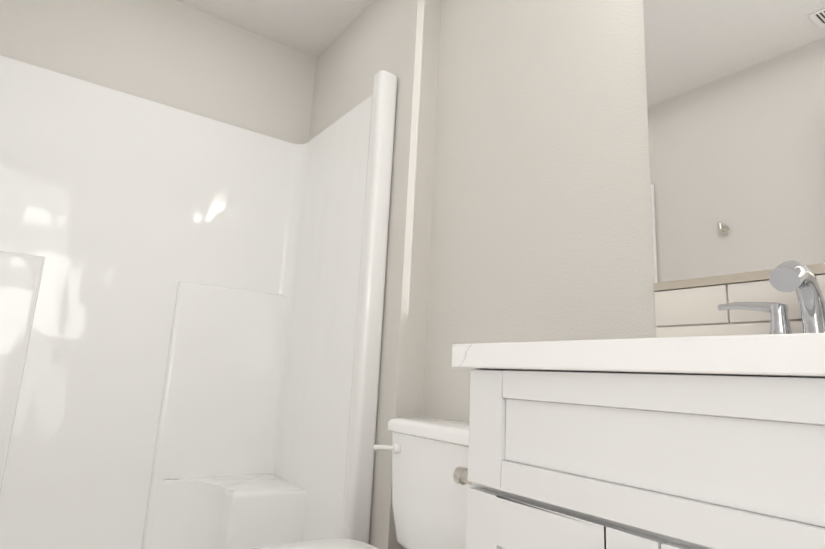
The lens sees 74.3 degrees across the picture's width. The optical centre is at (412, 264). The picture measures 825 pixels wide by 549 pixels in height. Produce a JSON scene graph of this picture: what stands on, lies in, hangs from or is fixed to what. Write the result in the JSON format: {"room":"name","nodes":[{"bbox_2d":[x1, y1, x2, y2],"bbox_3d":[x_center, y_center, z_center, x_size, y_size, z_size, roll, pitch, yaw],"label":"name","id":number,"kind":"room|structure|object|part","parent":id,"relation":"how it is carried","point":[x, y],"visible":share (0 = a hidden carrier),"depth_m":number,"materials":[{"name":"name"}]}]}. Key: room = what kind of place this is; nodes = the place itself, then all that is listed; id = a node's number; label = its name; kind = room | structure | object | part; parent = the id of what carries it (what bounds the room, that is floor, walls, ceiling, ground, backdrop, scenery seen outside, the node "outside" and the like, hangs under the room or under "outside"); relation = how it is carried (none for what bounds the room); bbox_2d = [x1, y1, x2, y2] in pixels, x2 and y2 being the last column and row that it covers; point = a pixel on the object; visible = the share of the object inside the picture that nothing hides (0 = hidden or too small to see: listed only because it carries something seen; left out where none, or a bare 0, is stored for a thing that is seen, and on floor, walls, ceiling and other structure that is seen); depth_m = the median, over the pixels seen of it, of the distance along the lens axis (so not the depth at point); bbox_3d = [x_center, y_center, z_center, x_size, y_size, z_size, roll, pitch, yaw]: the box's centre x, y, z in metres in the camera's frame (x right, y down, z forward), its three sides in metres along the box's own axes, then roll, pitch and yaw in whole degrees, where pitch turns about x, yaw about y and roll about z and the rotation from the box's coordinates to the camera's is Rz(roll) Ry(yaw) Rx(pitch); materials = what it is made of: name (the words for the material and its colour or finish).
{"room":"bathroom","nodes":[
{"label":"bathroom","id":0,"kind":"room"},
{"bbox_2d":[0,0,316,143],"bbox_3d":[-1.157,0.019,2.223,1.625,2.440,0.100,11,-14,-34],"label":"wall","id":1,"kind":"structure","parent":0,"point":[177,55],"depth_m":2.40,"materials":[{"name":"white paint"}]},
{"bbox_2d":[175,0,373,57],"bbox_3d":[-0.317,-1.406,1.406,1.825,0.100,2.776,11,-14,-34],"label":"ceiling","id":2,"kind":"structure","parent":0,"point":[315,28],"depth_m":2.51,"materials":[{"name":"white paint"}]},
{"bbox_2d":[309,0,441,548],"bbox_3d":[-0.249,0.069,2.242,0.111,2.440,0.909,11,-14,-34],"label":"wall","id":3,"kind":"structure","parent":0,"point":[400,39],"depth_m":1.96,"materials":[{"name":"white paint"}]},
{"bbox_2d":[423,0,656,421],"bbox_3d":[0.320,-0.028,1.632,0.100,2.440,2.776,11,-14,-34],"label":"wall","id":4,"kind":"structure","parent":0,"point":[541,228],"depth_m":1.56,"materials":[{"name":"white paint"}]},
{"bbox_2d":[643,0,824,282],"bbox_3d":[0.799,-0.471,0.966,0.005,0.935,0.826,11,-14,-34],"label":"mirror","id":5,"kind":"object","parent":4,"relation":"attached to","point":[736,106],"visible":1,"depth_m":1.11,"materials":[{"name":"clear glass"}]},
{"bbox_3d":[-0.444,1.078,0.891,1.825,0.100,2.776,11,-14,-34],"label":"floor","id":6,"kind":"structure","parent":0,"visible":0},
{"bbox_2d":[0,55,396,548],"bbox_3d":[-0.945,0.121,1.785,1.510,2.083,0.816,11,-14,-34],"label":"shower enclosure","id":7,"kind":"object","parent":6,"relation":"on","point":[191,312],"visible":1,"depth_m":2.10,"materials":[{"name":"white plastic"}]},
{"bbox_3d":[-0.708,1.018,2.047,0.474,0.372,0.371,11,-14,-34],"label":"seat","id":8,"kind":"part","parent":7,"relation":"part of","materials":[{"name":"white plastic"}]},
{"bbox_2d":[254,418,471,548],"bbox_3d":[-0.112,0.747,1.239,0.798,0.737,0.469,11,-14,-34],"label":"toilet","id":9,"kind":"object","parent":6,"relation":"on","point":[429,493],"visible":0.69,"depth_m":1.40,"materials":[{"name":"white ceramic"}]},
{"bbox_3d":[-0.236,0.669,1.157,0.480,0.045,0.376,11,-14,-34],"label":"seat","id":10,"kind":"part","parent":9,"relation":"part of","materials":[{"name":"white plastic"}]},
{"bbox_3d":[-0.074,0.516,1.543,0.037,0.030,0.089,11,-14,-34],"label":"lever","id":11,"kind":"part","parent":9,"relation":"part of","materials":[{"name":"white plastic"}]},
{"bbox_3d":[0.131,0.599,1.434,0.220,0.344,0.460,11,-14,-34],"label":"tank","id":12,"kind":"part","parent":9,"relation":"part of","materials":[{"name":"white ceramic"}]},
{"bbox_2d":[452,260,824,548],"bbox_3d":[0.486,0.470,0.628,0.598,1.075,0.903,11,-14,-34],"label":"bathroom vanity","id":13,"kind":"object","parent":6,"relation":"on","point":[698,422],"visible":1,"depth_m":0.60,"materials":[{"name":"white wood"}]},
{"bbox_3d":[0.105,0.347,0.878,0.040,0.040,0.093,11,-14,-34],"label":"paper post","id":14,"kind":"part","parent":13,"relation":"part of","materials":[{"name":"silver metal"}]},
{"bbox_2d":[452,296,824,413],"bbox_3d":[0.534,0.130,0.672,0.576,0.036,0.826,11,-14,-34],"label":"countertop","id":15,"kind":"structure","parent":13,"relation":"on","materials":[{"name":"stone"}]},
{"bbox_2d":[717,260,824,364],"bbox_3d":[0.609,0.074,0.848,0.143,0.152,0.293,11,-14,-34],"label":"faucet","id":16,"kind":"object","parent":15,"relation":"on","point":[789,276],"depth_m":0.86,"materials":[{"name":"silver metal"}]}
]}

